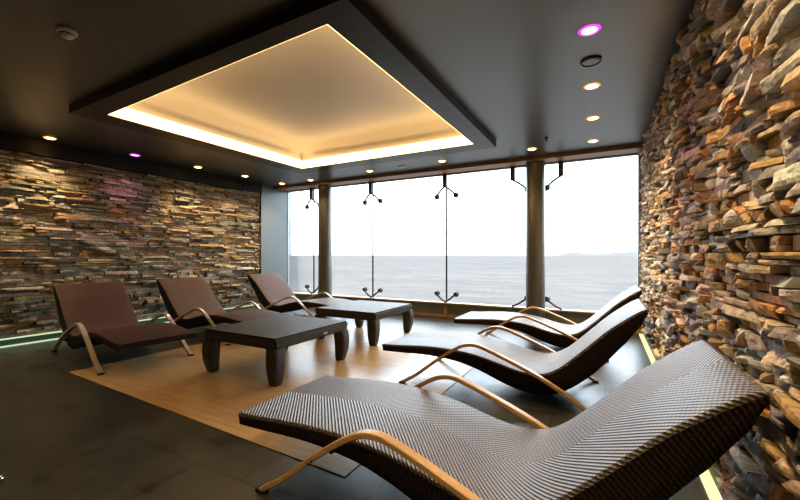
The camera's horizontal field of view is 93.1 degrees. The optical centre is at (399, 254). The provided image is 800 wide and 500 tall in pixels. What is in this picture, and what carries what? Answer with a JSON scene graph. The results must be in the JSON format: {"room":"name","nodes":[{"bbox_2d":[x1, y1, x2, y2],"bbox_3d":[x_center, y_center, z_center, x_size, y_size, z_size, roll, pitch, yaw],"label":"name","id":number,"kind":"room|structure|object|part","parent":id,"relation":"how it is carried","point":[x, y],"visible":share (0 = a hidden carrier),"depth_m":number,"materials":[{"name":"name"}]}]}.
{"room":"spa","nodes":[
{"label":"spa","id":0,"kind":"room"},
{"bbox_2d":[0,149,260,338],"bbox_3d":[-4.347,-0.125,4.568,0.077,2.153,6.504,0,0,30],"label":"wall","id":1,"kind":"structure","parent":0,"point":[62,221],"depth_m":5.22,"materials":[{"name":"stone"}]},
{"bbox_2d":[0,305,256,345],"bbox_3d":[-4.374,1.000,4.583,0.015,0.100,6.502,0,0,30],"label":"baseboard","id":2,"kind":"structure","parent":1,"relation":"attached to","point":[53,335],"depth_m":4.61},
{"bbox_2d":[0,304,259,340],"bbox_3d":[-4.348,0.958,4.568,0.042,0.012,6.462,0,0,30],"label":"led strip","id":3,"kind":"object","parent":1,"relation":"attached to","point":[258,304],"visible":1,"depth_m":4.61,"materials":[{"name":"plastic"}]},
{"bbox_2d":[0,132,261,192],"bbox_3d":[-4.337,-1.290,4.562,0.100,0.179,6.502,0,0,30],"label":"trim","id":4,"kind":"structure","parent":1,"relation":"attached to","point":[10,142],"depth_m":5.19,"materials":[{"name":"black paint"}]},
{"bbox_2d":[259,184,286,308],"bbox_3d":[-2.675,-0.165,7.858,0.420,2.430,0.880,0,0,28],"label":"wall","id":5,"kind":"structure","parent":0,"point":[273,203],"depth_m":7.69,"materials":[{"name":"grey paint"}]},
{"bbox_2d":[287,192,288,285],"bbox_3d":[-2.398,-0.272,8.117,0.040,2.144,0.060,0,0,28],"label":"trim","id":6,"kind":"structure","parent":5,"relation":"attached to","point":[287,192],"depth_m":8.10,"materials":[{"name":"grey metal"}]},
{"bbox_2d":[313,189,314,293],"bbox_3d":[-1.764,-0.275,7.775,0.024,2.139,0.016,0,0,28],"label":"trim","id":7,"kind":"structure","parent":5,"relation":"attached to","point":[313,189],"depth_m":7.77,"materials":[{"name":"grey metal"}]},
{"bbox_2d":[372,183,373,297],"bbox_3d":[-0.506,-0.275,7.095,0.024,2.139,0.016,0,0,28],"label":"trim","id":8,"kind":"structure","parent":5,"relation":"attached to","point":[373,183],"depth_m":7.09,"materials":[{"name":"grey metal"}]},
{"bbox_2d":[446,188,446,299],"bbox_3d":[0.787,-0.275,6.396,0.024,2.139,0.016,0,0,28],"label":"trim","id":9,"kind":"structure","parent":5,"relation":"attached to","point":[446,188],"depth_m":6.39,"materials":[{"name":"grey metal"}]},
{"bbox_2d":[293,292,642,333],"bbox_3d":[0.433,0.922,6.593,6.430,0.255,0.190,0,0,28],"label":"window sill","id":10,"kind":"structure","parent":5,"relation":"in","point":[577,318],"depth_m":6.28,"materials":[{"name":"brown wood"}]},
{"bbox_2d":[289,190,304,292],"bbox_3d":[-2.072,-0.275,7.941,0.688,2.139,0.012,0,0,28],"label":"window","id":11,"kind":"structure","parent":10,"relation":"on","point":[295,198],"depth_m":8.05,"materials":[{"name":"clear glass"}]},
{"bbox_2d":[305,284,317,293],"bbox_3d":[-1.789,0.698,7.730,0.440,0.195,0.090,0,0,28],"label":"fitting","id":12,"kind":"object","parent":10,"relation":"on","point":[306,285],"visible":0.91,"depth_m":7.76,"materials":[{"name":"grey metal"}]},
{"bbox_2d":[362,287,382,297],"bbox_3d":[-0.531,0.698,7.050,0.440,0.195,0.090,0,0,28],"label":"fitting","id":13,"kind":"object","parent":10,"relation":"on","point":[364,289],"visible":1,"depth_m":7.00,"materials":[{"name":"grey metal"}]},
{"bbox_2d":[434,290,458,302],"bbox_3d":[0.762,0.698,6.351,0.440,0.195,0.090,0,0,28],"label":"fitting","id":14,"kind":"object","parent":10,"relation":"on","point":[437,293],"visible":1,"depth_m":6.30,"materials":[{"name":"grey metal"}]},
{"bbox_2d":[512,295,525,306],"bbox_3d":[1.847,0.698,5.773,0.272,0.195,0.063,0,0,18],"label":"fitting","id":15,"kind":"object","parent":10,"relation":"on","point":[524,299],"visible":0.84,"depth_m":5.75,"materials":[{"name":"grey metal"}]},
{"bbox_3d":[1.824,0.714,5.764,0.217,0.152,0.032,0,0,18],"label":"arm","id":16,"kind":"part","parent":15,"relation":"part of","materials":[{"name":"grey metal"}]},
{"bbox_2d":[545,295,561,309],"bbox_3d":[2.236,0.698,5.562,0.272,0.195,0.063,0,0,38],"label":"fitting","id":17,"kind":"object","parent":10,"relation":"on","point":[547,298],"visible":0.93,"depth_m":5.56,"materials":[{"name":"grey metal"}]},
{"bbox_3d":[2.241,0.714,5.538,0.217,0.152,0.032,0,0,38],"label":"arm","id":18,"kind":"part","parent":17,"relation":"part of","materials":[{"name":"grey metal"}]},
{"bbox_2d":[0,0,695,186],"bbox_3d":[-1.407,-1.505,3.432,7.060,0.250,7.500,0,0,28],"label":"ceiling","id":19,"kind":"structure","parent":0,"point":[514,66],"depth_m":3.08,"materials":[{"name":"grey paint"}]},
{"bbox_2d":[43,136,56,139],"bbox_3d":[-4.125,-1.373,4.467,0.128,0.012,0.128,0,0,28],"label":"recessed light","id":20,"kind":"object","parent":19,"relation":"in","point":[45,137],"visible":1,"depth_m":4.45,"materials":[{"name":"white glass"}]},
{"bbox_2d":[55,26,77,39],"bbox_3d":[-2.050,-1.355,2.333,0.108,0.047,0.108,0,0,28],"label":"smoke detector","id":21,"kind":"object","parent":19,"relation":"attached to","point":[67,33],"visible":1,"depth_m":2.31,"materials":[{"name":"white plastic"}]},
{"bbox_2d":[69,0,495,173],"bbox_3d":[-0.954,-1.342,4.017,3.180,0.074,3.040,0,0,28],"label":"trim","id":22,"kind":"structure","parent":19,"relation":"attached to","point":[353,20],"depth_m":2.71,"materials":[{"name":"black paint"}]},
{"bbox_2d":[108,24,472,167],"bbox_3d":[-0.961,-1.370,3.958,2.735,0.110,2.670,0,0,28],"label":"light","id":23,"kind":"object","parent":19,"relation":"attached to","point":[125,113],"visible":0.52,"depth_m":4.71,"materials":[{"name":"white plastic"}]},
{"bbox_2d":[126,25,462,160],"bbox_3d":[-0.961,-1.498,3.958,2.765,0.163,2.700,0,0,28],"label":"ceiling panel","id":24,"kind":"object","parent":19,"relation":"on","point":[313,94],"depth_m":3.95,"materials":[{"name":"white paint"}]},
{"bbox_2d":[578,24,600,35],"bbox_3d":[1.161,-1.373,2.323,0.128,0.012,0.128,0,0,28],"label":"recessed light","id":25,"kind":"object","parent":19,"relation":"in","point":[591,29],"visible":1,"depth_m":2.31,"materials":[{"name":"white glass"}]},
{"bbox_2d":[580,56,601,66],"bbox_3d":[1.358,-1.372,2.694,0.140,0.014,0.140,0,0,28],"label":"ceiling speaker","id":26,"kind":"object","parent":19,"relation":"attached to","point":[594,60],"visible":1,"depth_m":2.68,"materials":[{"name":"grey metal"}]},
{"bbox_2d":[582,59,599,65],"bbox_3d":[1.358,-1.373,2.694,0.110,0.011,0.110,0,0,28],"label":"grille","id":27,"kind":"object","parent":26,"relation":"attached to","point":[585,62],"depth_m":2.69,"materials":[{"name":"grey metal"}]},
{"bbox_2d":[583,83,600,89],"bbox_3d":[1.567,-1.373,3.093,0.128,0.012,0.128,0,0,28],"label":"recessed light","id":28,"kind":"object","parent":19,"relation":"in","point":[590,86],"visible":1,"depth_m":3.08,"materials":[{"name":"white glass"}]},
{"bbox_2d":[586,116,599,120],"bbox_3d":[1.943,-1.373,3.815,0.128,0.012,0.128,0,0,28],"label":"recessed light","id":29,"kind":"object","parent":19,"relation":"in","point":[590,118],"visible":1,"depth_m":3.80,"materials":[{"name":"white glass"}]},
{"bbox_2d":[587,139,598,142],"bbox_3d":[2.335,-1.373,4.585,0.128,0.012,0.128,0,0,28],"label":"recessed light","id":30,"kind":"object","parent":19,"relation":"in","point":[594,140],"visible":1,"depth_m":4.57,"materials":[{"name":"white glass"}]},
{"bbox_2d":[0,307,709,499],"bbox_3d":[-1.407,1.110,3.432,7.060,0.120,7.500,0,0,28],"label":"floor","id":31,"kind":"structure","parent":0,"point":[64,435],"depth_m":2.16,"materials":[{"name":"stone"}]},
{"bbox_2d":[0,475,6,483],"bbox_3d":[-1.859,1.040,1.753,0.060,0.021,0.060,0,0,28],"label":"ring","id":32,"kind":"object","parent":31,"relation":"on","point":[3,479],"visible":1,"depth_m":1.76,"materials":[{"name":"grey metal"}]},
{"bbox_2d":[0,322,169,347],"bbox_3d":[-4.352,1.043,4.571,0.025,0.014,6.462,0,0,30],"label":"led strip","id":33,"kind":"object","parent":31,"relation":"on","point":[165,322],"visible":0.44,"depth_m":4.49,"materials":[{"name":"plastic"}]},
{"bbox_2d":[51,281,196,374],"bbox_3d":[-3.009,0.694,4.064,1.945,0.712,0.816,0,0,35],"label":"sun lounger","id":34,"kind":"object","parent":31,"relation":"on","point":[90,315],"visible":1,"depth_m":4.18,"materials":[{"name":"brown wood"}]},
{"bbox_3d":[-3.192,0.854,3.722,1.403,0.393,0.040,0,0,35],"label":"arched leg","id":35,"kind":"part","parent":34,"relation":"part of","materials":[{"name":"brown wood"}]},
{"bbox_3d":[-3.189,0.663,3.800,1.922,0.635,0.023,0,0,35],"label":"panel","id":36,"kind":"part","parent":34,"relation":"part of","materials":[{"name":"wicker"}]},
{"bbox_3d":[-2.224,0.801,3.511,0.016,0.040,0.652,0,0,35],"label":"panel","id":37,"kind":"part","parent":34,"relation":"part of","materials":[{"name":"wicker"}]},
{"bbox_3d":[-2.749,0.854,4.352,1.403,0.393,0.040,0,0,35],"label":"arched leg","id":38,"kind":"part","parent":34,"relation":"part of","materials":[{"name":"brown wood"}]},
{"bbox_2d":[156,277,287,344],"bbox_3d":[-2.442,0.694,5.124,1.945,0.712,0.816,0,0,31],"label":"sun lounger","id":39,"kind":"object","parent":31,"relation":"on","point":[190,302],"visible":0.84,"depth_m":5.23,"materials":[{"name":"brown wood"}]},
{"bbox_3d":[-2.603,0.663,4.848,1.922,0.635,0.023,0,0,31],"label":"panel","id":40,"kind":"part","parent":39,"relation":"part of","materials":[{"name":"wicker"}]},
{"bbox_3d":[-2.601,0.854,4.770,1.403,0.393,0.040,0,0,31],"label":"arched leg","id":41,"kind":"part","parent":39,"relation":"part of","materials":[{"name":"brown wood"}]},
{"bbox_3d":[-2.203,0.854,5.429,1.403,0.393,0.040,0,0,31],"label":"arched leg","id":42,"kind":"part","parent":39,"relation":"part of","materials":[{"name":"brown wood"}]},
{"bbox_2d":[69,325,472,476],"bbox_3d":[-0.883,1.048,3.928,3.130,0.004,3.170,0,0,28],"label":"floor","id":43,"kind":"structure","parent":31,"relation":"on","point":[177,382],"depth_m":3.26,"materials":[{"name":"brown wood"}]},
{"bbox_2d":[202,314,348,386],"bbox_3d":[-1.142,0.854,3.607,0.922,0.385,0.992,0,0,28],"label":"side table","id":44,"kind":"object","parent":43,"relation":"on","point":[275,334],"visible":1,"depth_m":3.36,"materials":[{"name":"wicker"}]},
{"bbox_3d":[-1.692,0.896,3.417,0.134,0.300,0.134,0,0,28],"label":"leg","id":45,"kind":"part","parent":44,"relation":"part of","materials":[{"name":"wicker"}]},
{"bbox_3d":[-0.999,0.896,3.042,0.134,0.300,0.134,0,0,28],"label":"leg","id":46,"kind":"part","parent":44,"relation":"part of","materials":[{"name":"wicker"}]},
{"bbox_3d":[-0.591,0.896,3.797,0.134,0.300,0.134,0,0,28],"label":"leg","id":47,"kind":"part","parent":44,"relation":"part of","materials":[{"name":"wicker"}]},
{"bbox_2d":[315,300,412,345],"bbox_3d":[-0.450,0.854,4.950,0.922,0.385,0.992,0,0,28],"label":"side table","id":48,"kind":"object","parent":43,"relation":"on","point":[359,310],"visible":0.85,"depth_m":4.68,"materials":[{"name":"dark wood"}]},
{"bbox_3d":[-1.001,0.896,4.760,0.134,0.300,0.134,0,0,28],"label":"leg","id":49,"kind":"part","parent":48,"relation":"part of","materials":[{"name":"wood"}]},
{"bbox_3d":[-0.593,0.896,5.514,0.134,0.300,0.134,0,0,28],"label":"leg","id":50,"kind":"part","parent":48,"relation":"part of","materials":[{"name":"wood"}]},
{"bbox_3d":[-0.307,0.896,4.385,0.134,0.300,0.134,0,0,28],"label":"leg","id":51,"kind":"part","parent":48,"relation":"part of","materials":[{"name":"wood"}]},
{"bbox_3d":[0.101,0.896,5.140,0.134,0.300,0.134,0,0,28],"label":"leg","id":52,"kind":"part","parent":48,"relation":"part of","materials":[{"name":"wood"}]},
{"bbox_2d":[382,299,650,410],"bbox_3d":[0.858,0.694,3.095,1.945,0.712,0.816,0,0,28],"label":"sun lounger","id":53,"kind":"object","parent":43,"relation":"on","point":[518,367],"visible":0.98,"depth_m":2.79,"materials":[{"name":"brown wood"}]},
{"bbox_3d":[0.633,0.854,2.778,1.403,0.393,0.040,0,0,28],"label":"arched leg","id":54,"kind":"part","parent":53,"relation":"part of","materials":[{"name":"brown wood"}]},
{"bbox_3d":[0.999,0.854,3.456,1.403,0.393,0.040,0,0,28],"label":"arched leg","id":55,"kind":"part","parent":53,"relation":"part of","materials":[{"name":"brown wood"}]},
{"bbox_2d":[248,273,352,316],"bbox_3d":[-1.678,0.694,6.455,1.945,0.712,0.816,0,0,30],"label":"sun lounger","id":56,"kind":"object","parent":31,"relation":"on","point":[271,289],"visible":0.87,"depth_m":6.52,"materials":[{"name":"brown wicker"}]},
{"bbox_3d":[-1.831,0.663,6.175,1.922,0.635,0.023,0,0,30],"label":"panel","id":57,"kind":"part","parent":56,"relation":"part of","materials":[{"name":"wicker"}]},
{"bbox_3d":[-1.827,0.854,6.097,1.403,0.393,0.040,0,0,30],"label":"arched leg","id":58,"kind":"part","parent":56,"relation":"part of","materials":[{"name":"brown wood"}]},
{"bbox_3d":[-1.447,0.854,6.767,1.403,0.393,0.040,0,0,30],"label":"arched leg","id":59,"kind":"part","parent":56,"relation":"part of","materials":[{"name":"brown wood"}]},
{"bbox_2d":[318,185,331,297],"bbox_3d":[-1.448,-0.138,7.331,0.288,2.375,0.288,0,0,28],"label":"column","id":60,"kind":"structure","parent":31,"relation":"on","point":[324,191],"depth_m":7.22,"materials":[{"name":"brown metal"}]},
{"bbox_2d":[238,340,777,499],"bbox_3d":[0.224,0.694,1.675,1.945,0.712,0.816,0,0,28],"label":"sun lounger","id":61,"kind":"object","parent":31,"relation":"on","point":[667,424],"visible":1,"depth_m":1.42,"materials":[{"name":"brown wicker"}]},
{"bbox_3d":[-0.001,0.854,1.359,1.403,0.393,0.040,0,0,28],"label":"arched leg","id":62,"kind":"part","parent":61,"relation":"part of","materials":[{"name":"brown wood"}]},
{"bbox_3d":[0.366,0.854,2.036,1.403,0.393,0.040,0,0,28],"label":"arched leg","id":63,"kind":"part","parent":61,"relation":"part of","materials":[{"name":"brown wood"}]},
{"bbox_3d":[0.068,0.663,1.396,1.922,0.635,0.023,0,0,28],"label":"panel","id":64,"kind":"part","parent":61,"relation":"part of","materials":[{"name":"wicker"}]},
{"bbox_2d":[526,161,544,317],"bbox_3d":[1.961,-0.138,5.488,0.288,2.375,0.288,0,0,28],"label":"column","id":65,"kind":"structure","parent":31,"relation":"on","point":[535,171],"depth_m":5.38,"materials":[{"name":"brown metal"}]},
{"bbox_2d":[453,285,642,361],"bbox_3d":[1.656,0.694,4.402,1.945,0.712,0.816,0,0,28],"label":"sun lounger","id":66,"kind":"object","parent":31,"relation":"on","point":[557,334],"visible":0.87,"depth_m":4.17,"materials":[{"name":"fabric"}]},
{"bbox_3d":[1.431,0.854,4.086,1.403,0.393,0.040,0,0,28],"label":"arched leg","id":67,"kind":"part","parent":66,"relation":"part of","materials":[{"name":"brown wood"}]},
{"bbox_3d":[1.797,0.854,4.763,1.403,0.393,0.040,0,0,28],"label":"arched leg","id":68,"kind":"part","parent":66,"relation":"part of","materials":[{"name":"brown wood"}]},
{"bbox_2d":[639,334,722,499],"bbox_3d":[1.466,1.044,1.833,0.045,0.012,7.180,0,0,28],"label":"led strip","id":69,"kind":"object","parent":31,"relation":"on","point":[707,480],"visible":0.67,"depth_m":1.75,"materials":[{"name":"plastic"}]},
{"bbox_2d":[638,0,799,499],"bbox_3d":[1.480,-0.213,1.855,0.081,2.337,7.270,0,0,28],"label":"wall","id":70,"kind":"structure","parent":0,"point":[719,235],"depth_m":1.40,"materials":[{"name":"stone"}]},
{"bbox_2d":[274,144,642,191],"bbox_3d":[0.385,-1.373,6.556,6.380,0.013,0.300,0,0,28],"label":"trim","id":71,"kind":"structure","parent":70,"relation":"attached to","point":[637,152],"depth_m":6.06,"materials":[{"name":"brown wood"}]},
{"bbox_2d":[305,188,317,209],"bbox_3d":[-1.790,-1.153,7.727,0.440,0.426,0.096,0,0,28],"label":"fitting","id":72,"kind":"object","parent":71,"relation":"attached to","point":[310,189],"visible":0.88,"depth_m":7.69,"materials":[{"name":"grey metal"}]},
{"bbox_3d":[-1.802,-1.253,7.705,0.068,0.226,0.044,0,0,28],"label":"post","id":73,"kind":"part","parent":72,"relation":"part of","materials":[{"name":"grey metal"}]},
{"bbox_2d":[362,181,382,204],"bbox_3d":[-0.532,-1.153,7.047,0.440,0.426,0.096,0,0,28],"label":"fitting","id":74,"kind":"object","parent":71,"relation":"attached to","point":[380,200],"visible":0.96,"depth_m":7.01,"materials":[{"name":"grey metal"}]},
{"bbox_3d":[-0.545,-1.253,7.024,0.068,0.226,0.044,0,0,28],"label":"post","id":75,"kind":"part","parent":74,"relation":"part of","materials":[{"name":"grey metal"}]},
{"bbox_2d":[434,173,458,199],"bbox_3d":[0.761,-1.153,6.348,0.440,0.426,0.096,0,0,28],"label":"fitting","id":76,"kind":"object","parent":71,"relation":"attached to","point":[455,194],"visible":0.97,"depth_m":6.30,"materials":[{"name":"grey metal"}]},
{"bbox_3d":[0.749,-1.253,6.325,0.068,0.226,0.044,0,0,28],"label":"post","id":77,"kind":"part","parent":76,"relation":"part of","materials":[{"name":"grey metal"}]},
{"bbox_2d":[510,166,525,191],"bbox_3d":[1.834,-1.158,5.773,0.298,0.416,0.065,0,0,15],"label":"fitting","id":78,"kind":"object","parent":71,"relation":"attached to","point":[512,168],"visible":0.82,"depth_m":5.77,"materials":[{"name":"grey metal"}]},
{"bbox_3d":[1.725,-1.253,5.797,0.068,0.226,0.044,0,0,28],"label":"post","id":79,"kind":"part","parent":78,"relation":"part of","materials":[{"name":"grey metal"}]},
{"bbox_3d":[1.824,-1.072,5.764,0.219,0.167,0.032,0,0,18],"label":"arm","id":80,"kind":"part","parent":78,"relation":"part of","materials":[{"name":"grey metal"}]},
{"bbox_2d":[545,161,563,190],"bbox_3d":[2.243,-1.158,5.551,0.298,0.416,0.065,0,0,42],"label":"fitting","id":81,"kind":"object","parent":71,"relation":"attached to","point":[560,163],"visible":0.91,"depth_m":5.47,"materials":[{"name":"grey metal"}]},
{"bbox_3d":[2.241,-1.072,5.539,0.219,0.167,0.032,0,0,38],"label":"arm","id":82,"kind":"part","parent":81,"relation":"part of","materials":[{"name":"grey metal"}]},
{"bbox_3d":[2.323,-1.253,5.474,0.068,0.226,0.044,0,0,28],"label":"post","id":83,"kind":"part","parent":81,"relation":"part of","materials":[{"name":"grey metal"}]},
{"bbox_2d":[638,154,643,299],"bbox_3d":[3.228,-0.272,5.076,0.070,2.144,0.060,0,0,28],"label":"trim","id":84,"kind":"structure","parent":70,"relation":"attached to","point":[640,197],"depth_m":5.06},
{"bbox_2d":[643,333,720,494],"bbox_3d":[1.506,1.002,1.840,0.020,0.095,7.270,0,0,28],"label":"baseboard","id":85,"kind":"structure","parent":70,"relation":"attached to","point":[714,474],"depth_m":1.75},
{"label":"outside","id":86,"kind":"structure","parent":0,"visible":0},
{"bbox_2d":[556,251,637,255],"bbox_3d":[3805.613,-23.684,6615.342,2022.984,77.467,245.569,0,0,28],"label":"hills","id":87,"kind":"structure","parent":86,"point":[634,253],"depth_m":6761.02,"materials":[{"name":"grey"}]},
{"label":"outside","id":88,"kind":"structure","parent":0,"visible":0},
{"bbox_2d":[297,255,637,310],"bbox_3d":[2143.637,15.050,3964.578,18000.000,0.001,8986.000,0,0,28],"label":"sea","id":89,"kind":"structure","parent":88,"point":[589,283],"depth_m":253.50,"materials":[{"name":"grey liquid"}]}
]}

